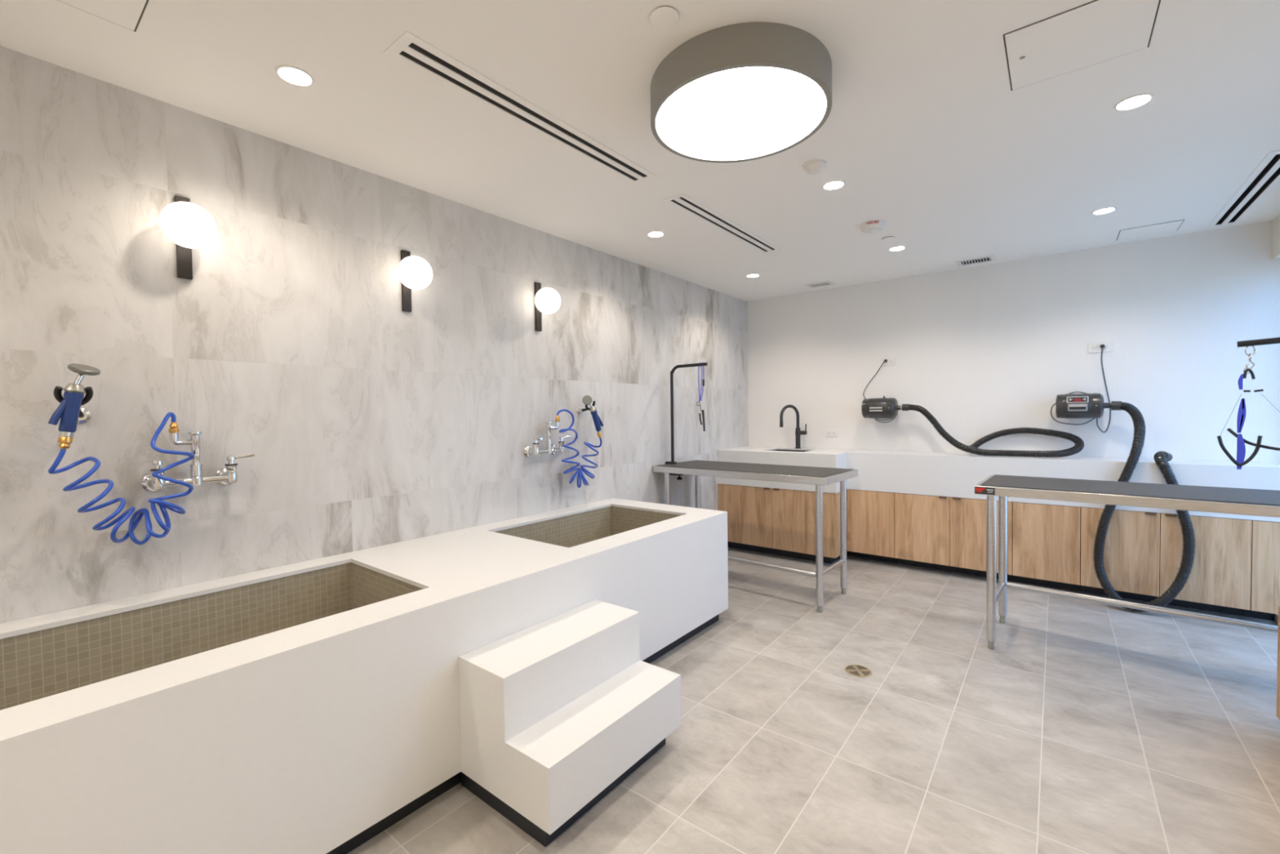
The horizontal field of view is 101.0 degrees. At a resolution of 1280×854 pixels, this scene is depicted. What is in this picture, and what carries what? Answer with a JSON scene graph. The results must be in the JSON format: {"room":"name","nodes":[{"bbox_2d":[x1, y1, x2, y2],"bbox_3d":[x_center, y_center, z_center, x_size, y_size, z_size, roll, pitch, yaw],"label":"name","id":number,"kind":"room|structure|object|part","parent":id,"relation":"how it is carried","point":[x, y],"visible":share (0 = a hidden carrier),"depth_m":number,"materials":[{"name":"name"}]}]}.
{"room":"pet grooming room","nodes":[
{"label":"pet grooming room","id":0,"kind":"room"},
{"bbox_2d":[0,45,748,623],"bbox_3d":[-1.103,0.022,2.782,0.150,2.432,7.000,0,2,38],"label":"wall","id":1,"kind":"structure","parent":0,"point":[366,422],"depth_m":2.19,"materials":[{"name":"stone"}]},
{"bbox_2d":[53,386,93,423],"bbox_3d":[-1.797,-0.068,1.673,0.131,0.116,0.089,0,2,38],"label":"hook","id":2,"kind":"object","parent":1,"relation":"attached to","point":[85,415],"visible":0.59,"depth_m":1.66,"materials":[{"name":"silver metal"}]},
{"bbox_3d":[-1.794,-0.056,1.681,0.020,0.055,0.077,-2,2,-33],"label":"bracket arm","id":3,"kind":"part","parent":2,"relation":"part of","materials":[{"name":"silver metal"}]},
{"bbox_2d":[47,363,195,544],"bbox_3d":[-1.692,0.096,1.738,0.116,0.594,0.348,0,2,38],"label":"hose","id":4,"kind":"object","parent":2,"relation":"hanging from","point":[68,409],"visible":1,"depth_m":1.69,"materials":[{"name":"blue plastic"}]},
{"bbox_2d":[159,195,217,279],"bbox_3d":[-1.604,-0.689,1.875,0.177,0.294,0.155,0,2,38],"label":"sconce","id":5,"kind":"object","parent":1,"relation":"attached to","point":[187,224],"visible":1,"depth_m":1.83,"materials":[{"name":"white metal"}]},
{"bbox_3d":[-1.666,-0.689,1.926,0.017,0.294,0.042,0,2,38],"label":"plate","id":6,"kind":"part","parent":5,"relation":"part of","materials":[{"name":"brown metal"}]},
{"bbox_3d":[-1.596,-0.713,1.867,0.155,0.155,0.155,0,2,38],"label":"glass globe","id":7,"kind":"part","parent":5,"relation":"part of","materials":[{"name":"white glass"}]},
{"bbox_2d":[141,431,254,491],"bbox_3d":[-1.593,0.122,1.922,0.145,0.210,0.310,0,2,38],"label":"faucet","id":8,"kind":"object","parent":1,"relation":"attached to","point":[228,475],"visible":0.94,"depth_m":1.89,"materials":[{"name":"silver metal"}]},
{"bbox_3d":[-1.648,0.128,1.803,0.028,0.033,0.086,-2,2,-40],"label":"lever handle","id":9,"kind":"part","parent":8,"relation":"part of","materials":[{"name":"silver metal"}]},
{"bbox_3d":[-1.518,0.119,2.006,0.086,0.036,0.028,-2,2,-40],"label":"lever handle","id":10,"kind":"part","parent":8,"relation":"part of","materials":[{"name":"silver metal"}]},
{"bbox_2d":[397,249,432,311],"bbox_3d":[-1.084,-0.713,2.534,0.177,0.294,0.155,0,2,38],"label":"sconce","id":11,"kind":"object","parent":1,"relation":"attached to","point":[415,273],"visible":1,"depth_m":2.49,"materials":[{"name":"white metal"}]},
{"bbox_3d":[-1.145,-0.714,2.584,0.017,0.294,0.042,0,2,38],"label":"plate","id":12,"kind":"part","parent":11,"relation":"part of","materials":[{"name":"brown metal"}]},
{"bbox_3d":[-1.076,-0.737,2.526,0.155,0.155,0.155,0,2,38],"label":"glass globe","id":13,"kind":"part","parent":11,"relation":"part of","materials":[{"name":"white glass"}]},
{"bbox_2d":[533,281,560,331],"bbox_3d":[-0.565,-0.737,3.191,0.177,0.294,0.155,0,2,38],"label":"sconce","id":14,"kind":"object","parent":1,"relation":"attached to","point":[547,300],"visible":1,"depth_m":3.14,"materials":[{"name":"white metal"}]},
{"bbox_3d":[-0.626,-0.738,3.242,0.017,0.294,0.042,0,2,38],"label":"plate","id":15,"kind":"part","parent":14,"relation":"part of","materials":[{"name":"brown metal"}]},
{"bbox_3d":[-0.557,-0.761,3.183,0.155,0.155,0.155,0,2,38],"label":"glass globe","id":16,"kind":"part","parent":14,"relation":"part of","materials":[{"name":"white glass"}]},
{"bbox_2d":[523,422,571,457],"bbox_3d":[-0.547,0.074,3.246,0.145,0.210,0.310,0,2,38],"label":"faucet","id":17,"kind":"object","parent":1,"relation":"attached to","point":[553,449],"visible":1,"depth_m":3.22,"materials":[{"name":"silver metal"}]},
{"bbox_3d":[-0.603,0.080,3.127,0.028,0.033,0.086,-2,2,-40],"label":"lever handle","id":18,"kind":"part","parent":17,"relation":"part of","materials":[{"name":"silver metal"}]},
{"bbox_3d":[-0.472,0.071,3.330,0.086,0.036,0.028,-2,2,-40],"label":"lever handle","id":19,"kind":"part","parent":17,"relation":"part of","materials":[{"name":"silver metal"}]},
{"bbox_2d":[576,400,595,413],"bbox_3d":[-0.359,-0.129,3.512,0.109,0.088,0.085,0,2,38],"label":"hook","id":20,"kind":"object","parent":1,"relation":"attached to","point":[580,410],"visible":0.81,"depth_m":3.51,"materials":[{"name":"silver metal"}]},
{"bbox_2d":[555,395,603,488],"bbox_3d":[-0.394,0.093,3.379,0.120,0.593,0.408,0,2,35],"label":"hose","id":21,"kind":"object","parent":20,"relation":"hanging from","point":[587,400],"visible":1,"depth_m":3.42,"materials":[{"name":"blue plastic"}]},
{"bbox_2d":[0,0,1279,302],"bbox_3d":[0.333,-1.242,1.602,3.850,0.120,7.300,0,2,38],"label":"ceiling","id":22,"kind":"structure","parent":0,"point":[926,133],"depth_m":2.01,"materials":[{"name":"white paint"}]},
{"bbox_2d":[57,0,149,31],"bbox_3d":[-1.405,-1.149,1.262,0.464,0.002,0.356,0,2,38],"label":"access panel","id":23,"kind":"object","parent":22,"relation":"attached to","point":[127,14],"visible":1,"depth_m":1.46,"materials":[{"name":"grey"}]},
{"bbox_2d":[274,64,315,86],"bbox_3d":[-1.146,-1.164,1.752,0.112,0.004,0.112,0,2,38],"label":"recessed light","id":24,"kind":"object","parent":22,"relation":"in","point":[294,75],"visible":1,"depth_m":1.75,"materials":[{"name":"white plastic"}]},
{"bbox_2d":[382,31,657,185],"bbox_3d":[-0.359,-1.211,2.089,0.146,0.055,1.245,0,2,38],"label":"ceiling vent","id":25,"kind":"object","parent":22,"relation":"in","point":[402,46],"visible":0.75,"depth_m":1.93,"materials":[{"name":"white metal"}]},
{"bbox_2d":[647,231,664,237],"bbox_3d":[0.100,-1.222,3.348,0.112,0.004,0.112,0,2,38],"label":"recessed light","id":26,"kind":"object","parent":22,"relation":"in","point":[653,233],"visible":1,"depth_m":3.34,"materials":[{"name":"white plastic"}]},
{"bbox_2d":[649,6,679,28],"bbox_3d":[0.070,-1.173,1.512,0.082,0.006,0.082,0,2,38],"label":"sprinkler cover","id":27,"kind":"object","parent":22,"relation":"attached to","point":[663,17],"visible":1,"depth_m":1.51,"materials":[{"name":"grey"}]},
{"bbox_2d":[662,193,781,253],"bbox_3d":[0.556,-1.253,3.261,0.135,0.055,1.240,0,2,38],"label":"ceiling vent","id":28,"kind":"object","parent":22,"relation":"in","point":[729,227],"visible":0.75,"depth_m":3.15,"materials":[{"name":"white metal"}]},
{"bbox_2d":[650,22,831,163],"bbox_3d":[0.345,-1.130,1.848,0.616,0.117,0.616,0,2,38],"label":"ceiling lamp","id":29,"kind":"object","parent":22,"relation":"attached to","point":[752,91],"visible":1,"depth_m":1.70,"materials":[{"name":"grey plastic"}]},
{"bbox_2d":[655,66,826,160],"bbox_3d":[0.345,-1.075,1.849,0.581,0.004,0.581,-1,2,-20],"label":"diffuser","id":30,"kind":"object","parent":29,"relation":"attached to","point":[719,113],"depth_m":1.80,"materials":[{"name":"white plastic"}]},
{"bbox_2d":[746,273,759,277],"bbox_3d":[0.943,-1.261,4.402,0.112,0.004,0.112,0,2,38],"label":"recessed light","id":31,"kind":"object","parent":22,"relation":"in","point":[753,275],"visible":1,"depth_m":4.40,"materials":[{"name":"white plastic"}]},
{"bbox_2d":[803,159,826,174],"bbox_3d":[0.807,-1.193,2.438,0.104,0.034,0.104,0,2,38],"label":"smoke detector","id":32,"kind":"object","parent":22,"relation":"attached to","point":[814,166],"visible":1,"depth_m":2.41,"materials":[{"name":"white plastic"}]},
{"bbox_2d":[804,280,835,288],"bbox_3d":[1.616,-1.310,4.736,0.216,0.066,0.166,0,2,38],"label":"ceiling vent","id":33,"kind":"object","parent":22,"relation":"in","point":[825,282],"visible":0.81,"depth_m":4.74,"materials":[{"name":"white plastic"}]},
{"bbox_2d":[822,180,845,190],"bbox_3d":[0.974,-1.216,2.655,0.112,0.004,0.112,0,2,38],"label":"recessed light","id":34,"kind":"object","parent":22,"relation":"in","point":[833,184],"visible":1,"depth_m":2.65,"materials":[{"name":"white plastic"}]},
{"bbox_2d":[860,220,885,234],"bbox_3d":[1.425,-1.210,3.228,0.144,0.056,0.152,0,2,38],"label":"fire alarm","id":35,"kind":"object","parent":22,"relation":"attached to","point":[873,227],"visible":1,"depth_m":3.19,"materials":[{"name":"white plastic"}]},
{"bbox_2d":[881,236,894,240],"bbox_3d":[1.643,-1.246,3.493,0.082,0.006,0.082,0,2,38],"label":"sprinkler cover","id":36,"kind":"object","parent":22,"relation":"attached to","point":[886,238],"visible":1,"depth_m":3.48,"materials":[{"name":"grey metal"}]},
{"bbox_2d":[888,245,906,251],"bbox_3d":[1.809,-1.254,3.712,0.112,0.004,0.112,0,2,38],"label":"recessed light","id":37,"kind":"object","parent":22,"relation":"in","point":[898,247],"visible":1,"depth_m":3.71,"materials":[{"name":"white plastic"}]},
{"bbox_2d":[955,255,995,266],"bbox_3d":[2.579,-1.305,4.051,0.246,0.066,0.176,0,2,38],"label":"ceiling vent","id":38,"kind":"object","parent":22,"relation":"in","point":[991,258],"visible":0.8,"depth_m":4.07,"materials":[{"name":"white plastic"}]},
{"bbox_2d":[1003,0,1160,90],"bbox_3d":[1.356,-1.194,1.636,0.357,0.004,0.362,0,2,38],"label":"access panel","id":39,"kind":"object","parent":22,"relation":"attached to","point":[1095,32],"visible":1,"depth_m":1.62,"materials":[{"name":"grey"}]},
{"bbox_2d":[1091,206,1116,214],"bbox_3d":[2.683,-1.248,3.051,0.112,0.004,0.112,0,2,38],"label":"recessed light","id":40,"kind":"object","parent":22,"relation":"in","point":[1103,211],"visible":1,"depth_m":3.05,"materials":[{"name":"white plastic"}]},
{"bbox_2d":[1113,93,1154,111],"bbox_3d":[1.839,-1.209,1.966,0.112,0.004,0.112,0,2,38],"label":"recessed light","id":41,"kind":"object","parent":22,"relation":"in","point":[1135,101],"visible":1,"depth_m":1.96,"materials":[{"name":"white plastic"}]},
{"bbox_2d":[1115,219,1184,240],"bbox_3d":[3.282,-1.267,3.405,0.293,0.002,0.263,0,2,38],"label":"access panel","id":42,"kind":"object","parent":22,"relation":"attached to","point":[1172,226],"visible":1,"depth_m":3.39,"materials":[{"name":"grey"}]},
{"bbox_2d":[1206,150,1279,228],"bbox_3d":[3.281,-1.278,2.829,0.142,0.055,1.270,0,2,38],"label":"ceiling vent","id":43,"kind":"object","parent":22,"relation":"in","point":[1270,180],"visible":0.89,"depth_m":2.83,"materials":[{"name":"white metal"}]},
{"bbox_2d":[346,546,1279,853],"bbox_3d":[0.366,1.308,1.669,3.850,0.120,7.300,0,2,38],"label":"floor","id":44,"kind":"structure","parent":0,"point":[1086,726],"depth_m":2.10,"materials":[{"name":"tile"}]},
{"bbox_2d":[0,497,728,853],"bbox_3d":[-0.901,0.910,2.175,0.926,0.684,3.487,0,2,38],"label":"tub","id":45,"kind":"object","parent":44,"relation":"on","point":[310,706],"visible":0.99,"depth_m":1.58,"materials":[{"name":"white stone"}]},
{"bbox_2d":[0,562,422,710],"bbox_3d":[-1.410,0.796,1.569,0.665,0.380,1.362,0,2,38],"label":"basin","id":46,"kind":"object","parent":45,"relation":"in","point":[47,660],"depth_m":1.84,"materials":[{"name":"beige tile"}]},
{"bbox_2d":[493,506,680,547],"bbox_3d":[-0.259,0.744,3.008,0.652,0.380,1.026,0,2,38],"label":"basin","id":47,"kind":"object","parent":45,"relation":"in","point":[580,527],"depth_m":3.32,"materials":[{"name":"beige tile"}]},
{"bbox_2d":[458,599,681,846],"bbox_3d":[-0.246,1.009,1.938,0.497,0.480,0.679,0,2,38],"label":"steps","id":48,"kind":"structure","parent":44,"relation":"on","point":[557,712],"depth_m":1.76,"materials":[{"name":"white"}]},
{"bbox_2d":[653,460,857,612],"bbox_3d":[0.826,0.741,3.961,1.391,0.882,0.597,1,2,40],"label":"table","id":49,"kind":"object","parent":44,"relation":"on","point":[820,477],"visible":0.76,"depth_m":3.70,"materials":[{"name":"metal"}]},
{"bbox_3d":[0.215,0.733,4.195,0.045,0.813,0.045,1,2,40],"label":"leg","id":50,"kind":"part","parent":49,"relation":"part of","materials":[{"name":"metal"}]},
{"bbox_2d":[665,362,707,479],"bbox_3d":[0.372,-0.036,4.202,0.398,0.923,0.054,0,2,38],"label":"post","id":51,"kind":"object","parent":49,"relation":"attached to","point":[677,366],"visible":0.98,"depth_m":4.27,"materials":[{"name":"black metal"}]},
{"bbox_2d":[697,362,705,431],"bbox_3d":[0.472,-0.234,4.099,0.073,0.535,0.019,0,2,38],"label":"loop","id":52,"kind":"object","parent":51,"relation":"hanging from","point":[703,380],"visible":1,"depth_m":4.09,"materials":[{"name":"blue fabric"}]},
{"bbox_3d":[0.475,-0.347,4.093,0.050,0.311,0.013,0,2,32],"label":"cord","id":53,"kind":"part","parent":52,"relation":"part of","materials":[{"name":"blue fabric"}]},
{"bbox_3d":[0.497,0.720,4.527,0.045,0.813,0.045,1,2,40],"label":"leg","id":54,"kind":"part","parent":49,"relation":"part of","materials":[{"name":"metal"}]},
{"bbox_3d":[0.821,0.328,3.951,1.385,0.047,0.594,1,2,40],"label":"tabletop frame","id":55,"kind":"part","parent":49,"relation":"part of","materials":[{"name":"metal"}]},
{"bbox_3d":[0.688,0.952,3.802,1.194,0.032,0.033,1,2,40],"label":"long rail","id":56,"kind":"part","parent":49,"relation":"part of","materials":[{"name":"metal"}]},
{"bbox_3d":[1.156,0.741,3.397,0.045,0.813,0.045,1,2,40],"label":"leg","id":57,"kind":"part","parent":49,"relation":"part of","materials":[{"name":"metal"}]},
{"bbox_3d":[1.299,0.950,3.568,0.031,0.030,0.395,1,2,40],"label":"rail","id":58,"kind":"part","parent":49,"relation":"part of","materials":[{"name":"metal"}]},
{"bbox_3d":[1.437,0.729,3.728,0.045,0.813,0.045,1,2,40],"label":"leg","id":59,"kind":"part","parent":49,"relation":"part of","materials":[{"name":"metal"}]},
{"bbox_2d":[718,483,848,564],"bbox_3d":[1.367,0.840,4.906,1.097,0.621,0.650,0,2,38],"label":"base cabinet","id":60,"kind":"object","parent":44,"relation":"on","point":[767,520],"visible":0.81,"depth_m":4.63,"materials":[{"name":"brown wood"}]},
{"bbox_3d":[0.843,0.804,4.932,0.241,0.533,0.019,0,2,38],"label":"door","id":61,"kind":"part","parent":60,"relation":"part of","materials":[{"name":"brown wood"}]},
{"bbox_3d":[1.056,0.806,4.763,0.297,0.533,0.019,0,2,38],"label":"door","id":62,"kind":"part","parent":60,"relation":"part of","materials":[{"name":"brown wood"}]},
{"bbox_3d":[1.292,0.808,4.577,0.297,0.533,0.019,0,2,38],"label":"door","id":63,"kind":"part","parent":60,"relation":"part of","materials":[{"name":"brown wood"}]},
{"bbox_3d":[1.509,0.809,4.406,0.251,0.533,0.019,0,2,38],"label":"door","id":64,"kind":"part","parent":60,"relation":"part of","materials":[{"name":"brown wood"}]},
{"bbox_3d":[1.799,0.801,4.583,0.018,0.533,0.618,0,2,38],"label":"panel","id":65,"kind":"part","parent":60,"relation":"part of","materials":[{"name":"brown wood"}]},
{"bbox_2d":[717,445,1279,521],"bbox_3d":[2.323,0.377,4.139,3.548,0.318,0.644,0,2,38],"label":"countertop","id":66,"kind":"structure","parent":60,"relation":"on","point":[949,474],"depth_m":3.99,"materials":[{"name":"white stone"}]},
{"bbox_2d":[717,445,857,493],"bbox_3d":[1.364,0.370,4.896,1.104,0.318,0.644,0,2,38],"label":"countertop","id":67,"kind":"structure","parent":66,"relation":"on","point":[815,457],"depth_m":4.63,"materials":[{"name":"white stone"}]},
{"bbox_2d":[773,449,808,451],"bbox_3d":[1.385,0.320,4.862,0.388,0.192,0.338,0,2,38],"label":"undermount sink","id":68,"kind":"object","parent":66,"relation":"in","point":[773,450],"visible":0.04,"depth_m":5.02,"materials":[{"name":"grey metal"}]},
{"bbox_2d":[779,404,807,448],"bbox_3d":[1.443,-0.003,5.004,0.275,0.419,0.102,-1,2,-8],"label":"gooseneck faucet","id":69,"kind":"object","parent":66,"relation":"on","point":[797,432],"visible":1,"depth_m":5.01,"materials":[{"name":"grey metal"}]},
{"bbox_3d":[1.416,-0.097,4.992,0.226,0.229,0.029,-1,2,-24],"label":"spout","id":70,"kind":"part","parent":69,"relation":"part of","materials":[{"name":"grey metal"}]},
{"bbox_3d":[1.547,0.053,5.005,0.064,0.038,0.038,0,2,38],"label":"handle","id":71,"kind":"part","parent":69,"relation":"part of","materials":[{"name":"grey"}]},
{"bbox_2d":[844,664,871,676],"bbox_3d":[1.086,1.212,2.626,0.124,0.003,0.124,0,2,38],"label":"floor drain","id":72,"kind":"object","parent":44,"relation":"on","point":[857,670],"visible":1,"depth_m":2.62,"materials":[{"name":"gold metal"}]},
{"bbox_2d":[847,488,899,563],"bbox_3d":[2.039,0.841,4.567,0.375,0.620,0.348,0,2,38],"label":"base cabinet","id":73,"kind":"object","parent":44,"relation":"on","point":[870,513],"visible":0.79,"depth_m":4.43,"materials":[{"name":"brown wood"}]},
{"bbox_2d":[894,492,1013,580],"bbox_3d":[2.493,0.844,4.201,0.785,0.621,0.360,0,2,38],"label":"base cabinet","id":74,"kind":"object","parent":44,"relation":"on","point":[944,533],"visible":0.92,"depth_m":4.09,"materials":[{"name":"brown wood"}]},
{"bbox_3d":[2.240,0.805,4.198,0.390,0.533,0.019,0,2,38],"label":"door","id":75,"kind":"part","parent":74,"relation":"part of","materials":[{"name":"brown wood"}]},
{"bbox_3d":[2.549,0.807,3.954,0.391,0.533,0.019,0,2,38],"label":"door","id":76,"kind":"part","parent":74,"relation":"part of","materials":[{"name":"brown wood"}]},
{"bbox_2d":[1012,501,1080,591],"bbox_3d":[2.955,0.847,3.844,0.377,0.620,0.348,0,2,38],"label":"base cabinet","id":77,"kind":"object","parent":44,"relation":"on","point":[1046,538],"visible":0.93,"depth_m":3.71,"materials":[{"name":"brown wood"}]},
{"bbox_2d":[974,474,1279,649],"bbox_3d":[2.478,0.750,2.639,1.296,0.890,0.598,1,2,41],"label":"table","id":78,"kind":"object","parent":44,"relation":"on","point":[1243,501],"visible":1,"depth_m":2.68,"materials":[{"name":"metal"}]},
{"bbox_2d":[975,487,985,492],"bbox_3d":[1.810,0.335,2.806,0.044,0.024,0.002,1,2,41],"label":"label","id":79,"kind":"object","parent":78,"relation":"on","point":[977,489],"depth_m":2.81,"materials":[{"name":"red plastic"}]},
{"bbox_3d":[1.894,0.742,2.843,0.045,0.821,0.045,1,2,41],"label":"leg","id":80,"kind":"part","parent":78,"relation":"part of","materials":[{"name":"metal"}]},
{"bbox_3d":[2.047,0.955,3.022,0.031,0.030,0.418,1,2,41],"label":"rail","id":81,"kind":"part","parent":78,"relation":"part of","materials":[{"name":"metal"}]},
{"bbox_3d":[2.194,0.729,3.189,0.045,0.821,0.045,1,2,41],"label":"leg","id":82,"kind":"part","parent":78,"relation":"part of","materials":[{"name":"metal"}]},
{"bbox_3d":[2.473,0.333,2.629,1.290,0.047,0.594,1,2,41],"label":"tabletop frame","id":83,"kind":"part","parent":78,"relation":"part of","materials":[{"name":"metal"}]},
{"bbox_3d":[2.631,0.953,2.819,1.110,0.032,0.033,1,2,41],"label":"long rail","id":84,"kind":"part","parent":78,"relation":"part of","materials":[{"name":"metal"}]},
{"bbox_2d":[1236,337,1279,346],"bbox_3d":[2.822,0.021,2.272,0.340,0.831,0.052,1,2,40],"label":"post","id":85,"kind":"object","parent":78,"relation":"attached to","point":[1269,340],"visible":1,"depth_m":2.33,"materials":[{"name":"black metal"}]},
{"bbox_2d":[1217,346,1279,469],"bbox_3d":[2.741,-0.087,2.358,0.076,0.558,0.211,-2,2,-31],"label":"harness","id":86,"kind":"object","parent":85,"relation":"hanging from","point":[1241,448],"visible":1,"depth_m":2.38,"materials":[{"name":"blue fabric"}]},
{"bbox_2d":[1079,506,1251,615],"bbox_3d":[3.405,0.851,3.482,0.771,0.621,0.360,0,2,38],"label":"base cabinet","id":87,"kind":"object","parent":44,"relation":"on","point":[1143,553],"visible":0.9,"depth_m":3.33,"materials":[{"name":"brown wood"}]},
{"bbox_3d":[3.154,0.812,3.476,0.384,0.533,0.019,0,2,38],"label":"door","id":88,"kind":"part","parent":87,"relation":"part of","materials":[{"name":"brown wood"}]},
{"bbox_3d":[3.260,0.552,3.369,0.052,0.014,0.020,0,2,38],"label":"handle","id":89,"kind":"part","parent":87,"relation":"part of","materials":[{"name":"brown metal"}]},
{"bbox_3d":[3.332,0.552,3.312,0.052,0.014,0.020,0,2,38],"label":"handle","id":90,"kind":"part","parent":87,"relation":"part of","materials":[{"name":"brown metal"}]},
{"bbox_3d":[3.458,0.814,3.237,0.383,0.533,0.019,0,2,38],"label":"door","id":91,"kind":"part","parent":87,"relation":"part of","materials":[{"name":"brown wood"}]},
{"bbox_2d":[1242,520,1279,620],"bbox_3d":[3.762,0.854,3.207,0.125,0.620,0.348,0,2,38],"label":"base cabinet","id":92,"kind":"object","parent":44,"relation":"on","point":[1265,535],"visible":0.69,"depth_m":3.08,"materials":[{"name":"brown wood"}]},
{"bbox_2d":[1275,605,1279,720],"bbox_3d":[1.935,0.995,1.062,0.336,0.497,2.410,0,2,38],"label":"window bench","id":93,"kind":"object","parent":44,"relation":"on","point":[1277,706],"visible":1,"depth_m":2.10,"materials":[{"name":"brown wood"}]},
{"bbox_3d":[2.358,0.957,1.854,0.019,0.421,0.593,0,2,38],"label":"door","id":94,"kind":"part","parent":93,"relation":"part of","materials":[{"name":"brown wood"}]},
{"bbox_2d":[747,220,1279,465],"bbox_3d":[2.564,-0.069,4.440,3.850,2.432,0.150,0,2,38],"label":"wall","id":95,"kind":"structure","parent":0,"point":[986,349],"depth_m":3.97,"materials":[{"name":"white paint"},{"name":"drywall"}]},
{"bbox_2d":[826,429,837,436],"bbox_3d":[1.798,0.059,4.947,0.110,0.070,0.009,0,2,38],"label":"wall outlet","id":96,"kind":"object","parent":95,"relation":"attached to","point":[829,433],"visible":1,"depth_m":4.95,"materials":[{"name":"white plastic"}]},
{"bbox_2d":[881,357,895,366],"bbox_3d":[2.179,-0.570,4.624,0.112,0.070,0.009,0,2,38],"label":"wall outlet","id":97,"kind":"object","parent":95,"relation":"attached to","point":[891,361],"visible":1,"depth_m":4.62,"materials":[{"name":"white plastic"}]},
{"bbox_2d":[861,359,1084,457],"bbox_3d":[2.528,-0.186,4.175,1.515,0.801,0.291,1,2,40],"label":"dryer","id":98,"kind":"object","parent":95,"relation":"attached to","point":[882,407],"visible":1,"depth_m":4.10,"materials":[{"name":"grey plastic"}]},
{"bbox_3d":[2.057,-0.410,4.644,0.185,0.346,0.060,0,2,35],"label":"power cord","id":99,"kind":"part","parent":98,"relation":"part of","materials":[{"name":"grey plastic"}]},
{"bbox_2d":[1088,341,1113,353],"bbox_3d":[3.278,-0.568,3.756,0.136,0.075,0.009,0,2,38],"label":"wall outlet","id":100,"kind":"object","parent":95,"relation":"attached to","point":[1094,347],"visible":1,"depth_m":3.76,"materials":[{"name":"white plastic"}]},
{"bbox_2d":[1092,345,1098,349],"bbox_3d":[3.254,-0.568,3.772,0.034,0.028,0.003,0,2,38],"label":"socket","id":101,"kind":"object","parent":100,"relation":"attached to","point":[1094,347],"depth_m":3.77,"materials":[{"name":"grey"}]},
{"bbox_2d":[1102,344,1109,348],"bbox_3d":[3.299,-0.567,3.736,0.034,0.028,0.003,0,2,38],"label":"socket","id":102,"kind":"object","parent":100,"relation":"attached to","point":[1107,346],"depth_m":3.73,"materials":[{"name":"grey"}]},
{"bbox_2d":[1050,344,1195,612],"bbox_3d":[3.175,0.288,3.533,0.380,1.733,0.721,-1,2,-5],"label":"dryer","id":103,"kind":"object","parent":95,"relation":"attached to","point":[1071,405],"visible":0.89,"depth_m":3.42,"materials":[{"name":"grey plastic"}]},
{"bbox_3d":[3.268,-0.266,3.719,0.078,0.614,0.032,0,2,38],"label":"power cord","id":104,"kind":"part","parent":103,"relation":"part of","materials":[{"name":"grey plastic"}]},
{"bbox_2d":[1271,213,1279,622],"bbox_3d":[1.801,0.044,0.489,0.150,2.432,7.000,0,2,38],"label":"wall","id":105,"kind":"structure","parent":0,"point":[1276,222],"depth_m":3.19,"materials":[{"name":"beige paint"}]}
]}

